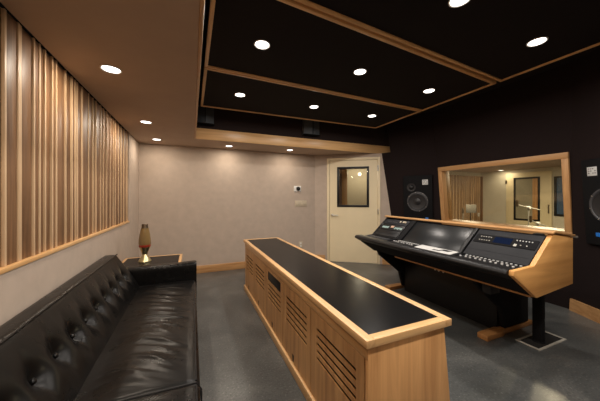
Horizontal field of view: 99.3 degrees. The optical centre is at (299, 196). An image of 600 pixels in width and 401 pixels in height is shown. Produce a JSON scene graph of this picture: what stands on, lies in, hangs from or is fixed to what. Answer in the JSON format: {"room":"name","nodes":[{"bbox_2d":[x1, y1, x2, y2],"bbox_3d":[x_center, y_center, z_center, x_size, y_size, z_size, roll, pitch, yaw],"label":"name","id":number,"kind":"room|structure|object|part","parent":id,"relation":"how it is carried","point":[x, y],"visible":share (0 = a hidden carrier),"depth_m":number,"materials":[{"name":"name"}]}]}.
{"room":"studio","nodes":[
{"label":"studio","id":0,"kind":"room"},
{"bbox_2d":[0,131,138,325],"bbox_3d":[-1.425,0.215,1.134,0.200,2.170,6.400,0,0,-23],"label":"wall","id":1,"kind":"structure","parent":0,"point":[23,286],"depth_m":1.75,"materials":[{"name":"beige paint"}]},
{"bbox_2d":[0,7,129,274],"bbox_3d":[-1.361,-0.257,1.143,0.090,1.187,4.843,0,0,-23],"label":"slatted panel","id":2,"kind":"object","parent":1,"relation":"attached to","point":[64,158],"visible":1,"depth_m":1.52,"materials":[{"name":"brown wood"}]},
{"bbox_3d":[-1.361,0.326,1.143,0.090,0.022,4.843,0,0,-23],"label":"sill","id":3,"kind":"part","parent":2,"relation":"part of","materials":[{"name":"brown wood"}]},
{"bbox_2d":[0,0,373,154],"bbox_3d":[0.732,-0.875,2.091,4.520,0.050,6.480,0,0,-23],"label":"ceiling","id":4,"kind":"structure","parent":0,"point":[154,43],"depth_m":1.52,"materials":[{"name":"paint"}]},
{"bbox_2d":[99,64,121,73],"bbox_3d":[-1.255,-0.847,1.695,0.122,0.006,0.122,0,0,-23],"label":"recessed light","id":5,"kind":"object","parent":4,"relation":"in","point":[108,68],"visible":1,"depth_m":1.70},
{"bbox_2d":[140,120,151,123],"bbox_3d":[-1.745,-0.847,2.888,0.122,0.006,0.122,0,0,-23],"label":"recessed light","id":6,"kind":"object","parent":4,"relation":"in","point":[141,121],"visible":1,"depth_m":2.90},
{"bbox_2d":[139,143,314,265],"bbox_3d":[-1.117,0.215,4.675,3.130,2.170,0.120,0,0,-23],"label":"wall","id":7,"kind":"structure","parent":0,"point":[200,204],"depth_m":4.49,"materials":[{"name":"beige paint"}]},
{"bbox_2d":[197,261,244,273],"bbox_3d":[-1.113,1.238,4.601,3.080,0.125,0.018,0,0,-23],"label":"baseboard","id":8,"kind":"structure","parent":7,"relation":"attached to","point":[236,265],"depth_m":4.47,"materials":[{"name":"brown wood"}]},
{"bbox_2d":[294,186,300,190],"bbox_3d":[-0.045,-0.165,5.042,0.150,0.110,0.040,0,0,-23],"label":"thermostat","id":9,"kind":"object","parent":7,"relation":"attached to","point":[296,188],"visible":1,"depth_m":5.03,"materials":[{"name":"white plastic"}]},
{"bbox_2d":[295,200,306,206],"bbox_3d":[0.018,0.130,5.083,0.238,0.120,0.013,0,0,-23],"label":"switch plate","id":10,"kind":"object","parent":7,"relation":"attached to","point":[304,202],"visible":1,"depth_m":5.08,"materials":[{"name":"beige plastic"}]},
{"bbox_2d":[197,99,389,146],"bbox_3d":[0.967,-1.175,1.794,4.720,0.550,5.750,0,0,-23],"label":"wall","id":11,"kind":"structure","parent":0,"point":[227,120],"depth_m":4.31,"materials":[{"name":"brown fabric"}]},
{"bbox_2d":[194,0,204,138],"bbox_3d":[-0.430,-0.928,1.123,0.021,0.164,5.603,0,0,-23],"label":"trim","id":12,"kind":"structure","parent":11,"relation":"attached to","point":[201,2],"depth_m":1.48,"materials":[{"name":"brown wood"}]},
{"bbox_2d":[197,105,213,125],"bbox_3d":[-1.393,-1.198,3.744,0.253,0.264,0.118,0,0,-23],"label":"speaker","id":13,"kind":"object","parent":11,"relation":"attached to","point":[205,116],"visible":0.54,"depth_m":3.71},
{"bbox_2d":[196,128,389,152],"bbox_3d":[0.160,-0.930,4.431,3.690,0.160,0.025,0,0,-23],"label":"trim","id":14,"kind":"structure","parent":11,"relation":"attached to","point":[201,133],"depth_m":4.24,"materials":[{"name":"brown wood"}]},
{"bbox_2d":[302,120,320,136],"bbox_3d":[0.202,-1.198,4.420,0.308,0.264,0.118,0,0,-23],"label":"speaker","id":15,"kind":"object","parent":11,"relation":"attached to","point":[309,127],"visible":0.94,"depth_m":4.37},
{"bbox_2d":[339,169,341,204],"bbox_3d":[0.553,0.240,5.760,0.780,2.120,0.080,0,0,12],"label":"wall","id":16,"kind":"structure","parent":0,"point":[340,170],"depth_m":5.64,"materials":[{"name":"brown fabric"}]},
{"bbox_2d":[315,153,390,263],"bbox_3d":[1.145,0.215,5.090,1.740,2.170,0.120,0,0,12],"label":"wall","id":17,"kind":"structure","parent":0,"point":[320,160],"depth_m":5.17,"materials":[{"name":"beige paint"}]},
{"bbox_2d":[327,157,379,263],"bbox_3d":[1.057,0.261,5.078,1.028,2.078,0.180,0,0,12],"label":"door","id":18,"kind":"structure","parent":17,"relation":"in","point":[344,222],"depth_m":5.06,"materials":[{"name":"beige paint"}]},
{"bbox_3d":[1.051,-0.200,5.071,0.620,0.800,0.067,0,0,12],"label":"pane frame","id":19,"kind":"part","parent":18,"relation":"part of","materials":[{"name":"black metal"}]},
{"bbox_2d":[317,255,389,264],"bbox_3d":[1.043,1.238,5.042,1.480,0.125,0.020,0,0,12],"label":"baseboard","id":20,"kind":"structure","parent":17,"relation":"attached to","point":[384,262],"depth_m":4.92,"materials":[{"name":"brown wood"}]},
{"bbox_2d":[347,169,366,204],"bbox_3d":[1.363,0.240,6.170,2.370,2.120,2.078,0,0,12],"label":"wall","id":21,"kind":"structure","parent":0,"point":[356,185],"depth_m":7.08,"materials":[{"name":"paint"}]},
{"bbox_2d":[342,169,346,204],"bbox_3d":[0.991,0.240,5.665,0.115,2.120,0.120,0,0,12],"label":"trim","id":22,"kind":"structure","parent":21,"relation":"attached to","point":[344,171],"depth_m":5.61,"materials":[{"name":"brown wood"}]},
{"bbox_2d":[197,262,599,400],"bbox_3d":[3.229,1.350,4.300,11.100,0.100,9.000,0,0,-23],"label":"floor","id":23,"kind":"structure","parent":0,"point":[239,360],"depth_m":2.09,"materials":[{"name":"gray carpet"}]},
{"bbox_2d":[0,254,202,400],"bbox_3d":[-0.840,0.917,1.073,0.800,0.766,3.510,0,0,-23],"label":"sofa","id":24,"kind":"object","parent":23,"relation":"on","point":[113,331],"visible":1,"depth_m":1.35,"materials":[{"name":"black leather"}]},
{"bbox_3d":[-1.061,0.819,0.954,0.300,0.563,3.185,0,0,-23],"label":"backrest","id":25,"kind":"part","parent":24,"relation":"part of","materials":[{"name":"black leather"}]},
{"bbox_2d":[74,280,199,400],"bbox_3d":[-1.036,0.941,1.854,0.538,0.189,1.627,0,0,-23],"label":"seat cushion","id":26,"kind":"object","parent":24,"relation":"on","point":[150,346],"depth_m":1.45,"materials":[{"name":"black leather"}]},
{"bbox_3d":[-1.435,0.938,2.650,0.665,0.484,0.140,0,0,-23],"label":"arm","id":27,"kind":"part","parent":24,"relation":"part of","materials":[{"name":"black leather"}]},
{"bbox_2d":[130,386,200,400],"bbox_3d":[-0.407,0.938,0.368,0.538,0.195,1.575,0,0,-23],"label":"seat cushion","id":28,"kind":"object","parent":24,"relation":"on","point":[189,393],"depth_m":1.10,"materials":[{"name":"black leather"}]},
{"bbox_2d":[122,254,181,265],"bbox_3d":[-1.716,1.020,2.955,0.625,0.560,0.540,0,0,-23],"label":"side table","id":29,"kind":"object","parent":23,"relation":"on","point":[173,258],"visible":0.31,"depth_m":2.98,"materials":[{"name":"brown wood"}]},
{"bbox_2d":[138,224,150,262],"bbox_3d":[-1.786,0.525,2.936,0.132,0.430,0.132,0,0,-23],"label":"lamp","id":30,"kind":"object","parent":29,"relation":"on","point":[144,242],"visible":1,"depth_m":2.90,"materials":[{"name":"yellow glass"}]},
{"bbox_3d":[-1.786,0.452,2.936,0.125,0.188,0.125,0,0,-23],"label":"glass globe","id":31,"kind":"part","parent":30,"relation":"part of","materials":[{"name":"yellow glass"}]},
{"bbox_2d":[243,237,451,400],"bbox_3d":[-0.004,0.950,2.437,0.557,0.700,2.759,0,0,-23],"label":"credenza","id":32,"kind":"object","parent":23,"relation":"on","point":[341,334],"visible":1,"depth_m":1.44,"materials":[{"name":"brown wood"}]},
{"bbox_3d":[-0.657,0.964,3.324,0.007,0.528,0.524,0,0,-23],"label":"door","id":33,"kind":"part","parent":32,"relation":"part of","materials":[{"name":"brown wood"}]},
{"bbox_3d":[-0.449,0.964,2.834,0.007,0.528,0.525,0,0,-23],"label":"door","id":34,"kind":"part","parent":32,"relation":"part of","materials":[{"name":"brown wood"}]},
{"bbox_3d":[-0.229,0.770,2.337,0.019,0.085,0.385,0,0,-23],"label":"black panel","id":35,"kind":"part","parent":32,"relation":"part of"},
{"bbox_3d":[-0.241,0.964,2.343,0.007,0.528,0.525,0,0,-23],"label":"door","id":36,"kind":"part","parent":32,"relation":"part of","materials":[{"name":"brown wood"}]},
{"bbox_3d":[-0.034,0.964,1.852,0.007,0.528,0.525,0,0,-23],"label":"door","id":37,"kind":"part","parent":32,"relation":"part of","materials":[{"name":"brown wood"}]},
{"bbox_3d":[-0.234,0.673,2.340,0.022,0.046,2.716,0,0,-23],"label":"rail","id":38,"kind":"part","parent":32,"relation":"part of","materials":[{"name":"brown wood"}]},
{"bbox_3d":[0.176,0.964,1.357,0.007,0.528,0.535,0,0,-23],"label":"door","id":39,"kind":"part","parent":32,"relation":"part of","materials":[{"name":"brown wood"}]},
{"bbox_2d":[248,238,437,334],"bbox_3d":[-0.025,0.616,2.428,0.428,0.028,2.675,0,0,-23],"label":"countertop","id":40,"kind":"structure","parent":32,"relation":"on","point":[373,309],"depth_m":1.61,"materials":[{"name":"black laminate"}]},
{"bbox_3d":[0.532,0.967,1.198,0.535,0.666,0.022,0,0,-23],"label":"panel","id":41,"kind":"part","parent":32,"relation":"part of","materials":[{"name":"brown wood"}]},
{"bbox_2d":[355,215,577,341],"bbox_3d":[1.623,0.778,2.787,1.218,1.045,1.864,0,0,-23],"label":"mixing console","id":42,"kind":"object","parent":23,"relation":"on","point":[491,278],"visible":0.94,"depth_m":2.41,"materials":[{"name":"black plastic"}]},
{"bbox_3d":[1.147,0.502,3.509,0.730,0.446,0.032,0,0,-23],"label":"panel","id":43,"kind":"part","parent":42,"relation":"part of","materials":[{"name":"black plastic"}]},
{"bbox_3d":[1.414,0.983,3.574,0.809,0.514,0.040,0,0,-23],"label":"leg panel","id":44,"kind":"part","parent":42,"relation":"part of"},
{"bbox_3d":[1.114,0.540,2.571,0.112,0.079,1.758,0,0,-23],"label":"armrest","id":45,"kind":"part","parent":42,"relation":"part of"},
{"bbox_2d":[415,245,457,254],"bbox_3d":[1.284,0.497,2.428,0.178,0.003,0.430,0,0,-23],"label":"printed sheet","id":46,"kind":"object","parent":42,"relation":"on","point":[444,251],"visible":1,"depth_m":2.41,"materials":[{"name":"grey paper"}]},
{"bbox_2d":[413,245,463,255],"bbox_3d":[1.305,0.514,2.445,0.137,0.028,0.455,0,0,-23],"label":"shelf","id":47,"kind":"object","parent":42,"relation":"attached to","point":[460,252],"depth_m":2.36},
{"bbox_3d":[1.424,0.404,2.688,0.245,0.210,0.670,0,0,-23],"label":"blank panel","id":48,"kind":"part","parent":42,"relation":"part of","materials":[{"name":"black plastic"}]},
{"bbox_3d":[1.905,0.983,2.414,0.809,0.514,0.040,0,0,-23],"label":"leg panel","id":49,"kind":"part","parent":42,"relation":"part of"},
{"bbox_3d":[1.667,0.403,2.113,0.246,0.212,0.479,0,0,-23],"label":"control panel","id":50,"kind":"part","parent":42,"relation":"part of","materials":[{"name":"black plastic"}]},
{"bbox_3d":[1.799,0.502,1.887,0.794,0.446,0.032,0,0,-23],"label":"panel","id":51,"kind":"part","parent":42,"relation":"part of","materials":[{"name":"brown wood"}]},
{"bbox_2d":[466,204,475,220],"bbox_3d":[4.738,0.750,7.000,0.367,1.089,0.396,0,0,0],"label":"music stand","id":52,"kind":"object","parent":23,"relation":"on","point":[470,208],"visible":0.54,"depth_m":6.99,"materials":[{"name":"beige metal"}]},
{"bbox_2d":[516,200,539,224],"bbox_3d":[4.870,0.675,5.354,0.512,1.240,0.462,0,0,-23],"label":"microphone stand","id":53,"kind":"object","parent":23,"relation":"on","point":[517,201],"visible":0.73,"depth_m":5.39,"materials":[{"name":"silver metal"}]},
{"bbox_2d":[529,215,545,225],"bbox_3d":[4.890,0.833,5.157,0.497,0.924,0.462,0,0,-23],"label":"microphone stand","id":54,"kind":"object","parent":23,"relation":"on","point":[530,216],"visible":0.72,"depth_m":5.19,"materials":[{"name":"silver metal"}]},
{"bbox_2d":[515,331,566,350],"bbox_3d":[2.192,1.297,2.318,0.435,0.006,0.180,0,0,-23],"label":"base plate","id":55,"kind":"object","parent":23,"relation":"on","point":[551,339],"visible":0.8,"depth_m":2.29,"materials":[{"name":"black metal"}]},
{"bbox_2d":[531,233,545,343],"bbox_3d":[2.146,0.812,2.293,0.096,0.970,0.096,0,0,-23],"label":"post","id":56,"kind":"object","parent":55,"relation":"on","point":[538,304],"visible":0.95,"depth_m":2.27,"materials":[{"name":"black metal"}]},
{"bbox_2d":[199,0,599,115],"bbox_3d":[0.984,-1.500,2.100,5.250,0.100,6.700,0,0,-23],"label":"ceiling","id":57,"kind":"structure","parent":0,"point":[574,57],"depth_m":2.97,"materials":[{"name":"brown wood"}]},
{"bbox_2d":[201,67,420,128],"bbox_3d":[0.213,-1.323,3.420,2.850,0.255,1.087,0,0,-23],"label":"ceiling panel","id":58,"kind":"object","parent":57,"relation":"hanging from","point":[263,96],"visible":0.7,"depth_m":3.29,"materials":[{"name":"black fabric"}]},
{"bbox_3d":[-1.086,-1.225,2.870,0.028,0.060,1.085,0,0,-23],"label":"frame","id":59,"kind":"part","parent":58,"relation":"part of","materials":[{"name":"brown wood"}]},
{"bbox_2d":[234,93,245,96],"bbox_3d":[-0.707,-1.203,3.007,0.128,0.006,0.128,0,0,-23],"label":"recessed light","id":60,"kind":"object","parent":58,"relation":"attached to","point":[235,94],"visible":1,"depth_m":3.00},
{"bbox_3d":[0.011,-1.225,3.896,2.848,0.060,0.028,0,0,-22],"label":"frame rail","id":61,"kind":"part","parent":58,"relation":"part of","materials":[{"name":"brown wood"}]},
{"bbox_2d":[309,105,318,108],"bbox_3d":[0.187,-1.203,3.408,0.128,0.006,0.128,0,0,-23],"label":"recessed light","id":62,"kind":"object","parent":58,"relation":"attached to","point":[311,106],"visible":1,"depth_m":3.39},
{"bbox_3d":[1.498,-1.225,4.005,0.028,0.060,0.960,0,0,-23],"label":"frame","id":63,"kind":"part","parent":58,"relation":"part of","materials":[{"name":"brown wood"}]},
{"bbox_2d":[204,0,495,110],"bbox_3d":[0.623,-1.323,2.452,2.850,0.255,1.180,0,0,-23],"label":"ceiling panel","id":64,"kind":"object","parent":57,"relation":"hanging from","point":[311,48],"visible":0.84,"depth_m":2.20,"materials":[{"name":"black fabric"}]},
{"bbox_3d":[-0.657,-1.225,1.856,0.028,0.060,1.078,0,0,-23],"label":"frame","id":65,"kind":"part","parent":64,"relation":"part of","materials":[{"name":"brown wood"}]},
{"bbox_2d":[254,40,269,49],"bbox_3d":[-0.300,-1.203,2.018,0.128,0.006,0.128,0,0,-23],"label":"recessed light","id":66,"kind":"object","parent":64,"relation":"attached to","point":[260,44],"visible":1,"depth_m":2.01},
{"bbox_3d":[0.418,-1.225,2.936,2.850,0.060,0.029,0,0,-25],"label":"frame rail","id":67,"kind":"part","parent":64,"relation":"part of","materials":[{"name":"brown wood"}]},
{"bbox_2d":[353,68,366,74],"bbox_3d":[0.578,-1.203,2.455,0.128,0.006,0.128,0,0,-23],"label":"recessed light","id":68,"kind":"object","parent":64,"relation":"attached to","point":[361,71],"visible":1,"depth_m":2.45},
{"bbox_3d":[0.799,-1.225,2.034,2.858,0.060,0.030,0,0,-28],"label":"frame rail","id":69,"kind":"part","parent":64,"relation":"part of","materials":[{"name":"brown wood"}]},
{"bbox_2d":[423,88,434,92],"bbox_3d":[1.464,-1.203,2.894,0.128,0.006,0.128,0,0,-23],"label":"recessed light","id":70,"kind":"object","parent":64,"relation":"attached to","point":[430,90],"visible":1,"depth_m":2.88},
{"bbox_3d":[1.875,-1.225,3.114,0.028,0.060,0.935,0,0,-23],"label":"frame","id":71,"kind":"part","parent":64,"relation":"part of","materials":[{"name":"brown wood"}]},
{"bbox_2d":[294,0,599,81],"bbox_3d":[1.017,-1.323,1.522,2.938,0.255,1.024,0,0,-27],"label":"ceiling panel","id":72,"kind":"object","parent":57,"relation":"hanging from","point":[488,38],"visible":0.95,"depth_m":1.80,"materials":[{"name":"black fabric"}]},
{"bbox_3d":[0.823,-1.225,1.982,2.857,0.060,0.030,0,0,-27],"label":"frame rail","id":73,"kind":"part","parent":72,"relation":"part of","materials":[{"name":"brown wood"}]},
{"bbox_2d":[448,0,469,7],"bbox_3d":[0.977,-1.203,1.556,0.128,0.006,0.128,0,0,-23],"label":"recessed light","id":74,"kind":"object","parent":72,"relation":"attached to","point":[451,3],"visible":1,"depth_m":1.58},
{"bbox_2d":[526,36,548,46],"bbox_3d":[1.840,-1.203,1.979,0.128,0.006,0.128,0,0,-23],"label":"recessed light","id":75,"kind":"object","parent":72,"relation":"attached to","point":[540,40],"visible":1,"depth_m":1.97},
{"bbox_3d":[2.269,-1.225,2.183,0.028,0.060,1.008,0,0,-23],"label":"frame","id":76,"kind":"part","parent":72,"relation":"part of","materials":[{"name":"brown wood"}]},
{"bbox_2d":[382,112,443,224],"bbox_3d":[2.090,-0.075,4.657,1.241,2.750,0.297,0,0,39],"label":"wall","id":77,"kind":"structure","parent":0,"point":[411,139],"depth_m":4.61,"materials":[{"name":"black fabric"}]},
{"bbox_2d":[403,175,432,223],"bbox_3d":[2.096,0.052,4.543,0.490,0.870,0.069,0,4,39],"label":"monitor speaker","id":78,"kind":"object","parent":77,"relation":"attached to","point":[417,190],"visible":0.94,"depth_m":4.52},
{"bbox_2d":[449,171,480,176],"bbox_3d":[4.527,0.200,8.542,4.600,2.200,0.100,0,0,-23],"label":"wall","id":79,"kind":"structure","parent":0,"point":[450,172],"depth_m":9.04,"materials":[{"name":"paint"}]},
{"bbox_2d":[449,175,482,221],"bbox_3d":[5.066,0.276,8.667,3.530,2.052,0.090,0,0,-23],"label":"slatted panel","id":80,"kind":"object","parent":79,"relation":"attached to","point":[464,190],"visible":0.19,"depth_m":8.98,"materials":[{"name":"brown wood"}]},
{"bbox_2d":[432,62,572,308],"bbox_3d":[2.766,-0.082,3.615,0.404,2.763,1.751,0,0,-23],"label":"wall","id":81,"kind":"structure","parent":0,"point":[530,116],"depth_m":3.28,"materials":[{"name":"black fabric"}]},
{"bbox_2d":[438,152,572,235],"bbox_3d":[2.767,-0.026,3.615,0.274,0.977,1.620,0,0,-23],"label":"window","id":82,"kind":"structure","parent":81,"relation":"in","point":[443,172],"depth_m":3.37,"materials":[{"name":"brown wood"}]},
{"bbox_2d":[451,159,560,172],"bbox_3d":[5.236,-0.935,5.611,5.780,0.090,6.050,0,0,-23],"label":"ceiling","id":83,"kind":"structure","parent":0,"point":[551,163],"depth_m":7.57,"materials":[{"name":"paint"}]},
{"bbox_2d":[481,166,564,228],"bbox_3d":[7.832,0.200,6.765,0.100,2.200,5.950,0,0,-23],"label":"wall","id":84,"kind":"structure","parent":0,"point":[494,186],"depth_m":8.83,"materials":[{"name":"paint"}]},
{"bbox_2d":[505,171,551,226],"bbox_3d":[7.171,0.260,8.060,0.102,2.080,1.201,0,0,-23],"label":"door","id":85,"kind":"structure","parent":84,"relation":"in","point":[533,189],"depth_m":8.00,"materials":[{"name":"beige paint"}]},
{"bbox_3d":[7.166,0.062,8.072,0.005,1.267,0.578,0,0,-23],"label":"pane","id":86,"kind":"part","parent":85,"relation":"part of","materials":[{"name":"clear glass"}]},
{"bbox_3d":[7.162,0.062,8.071,0.015,1.377,0.688,0,0,-23],"label":"pane frame","id":87,"kind":"part","parent":85,"relation":"part of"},
{"bbox_2d":[554,176,563,215],"bbox_3d":[7.600,-0.026,7.131,0.038,1.152,0.750,0,0,-23],"label":"window","id":88,"kind":"structure","parent":84,"relation":"in","point":[558,189],"depth_m":7.39,"materials":[{"name":"glass"}]},
{"bbox_3d":[7.604,-0.026,7.133,0.008,1.042,0.640,0,0,-23],"label":"glass pane","id":89,"kind":"part","parent":88,"relation":"part of","materials":[{"name":"glass"}]},
{"bbox_2d":[569,47,599,309],"bbox_3d":[3.019,-0.075,2.097,0.297,2.750,1.859,0,0,5],"label":"wall","id":90,"kind":"structure","parent":0,"point":[585,288],"depth_m":2.69,"materials":[{"name":"black fabric"}]},
{"bbox_2d":[569,298,599,323],"bbox_3d":[3.048,1.230,2.244,0.032,0.140,1.388,0,0,5],"label":"baseboard","id":91,"kind":"structure","parent":90,"relation":"attached to","point":[592,313],"depth_m":2.75,"materials":[{"name":"brown wood"}]},
{"bbox_2d":[581,158,599,244],"bbox_3d":[2.962,0.052,2.436,0.069,0.870,0.490,-4,0,5],"label":"monitor speaker","id":92,"kind":"object","parent":90,"relation":"attached to","point":[590,169],"visible":1,"depth_m":2.59}
]}

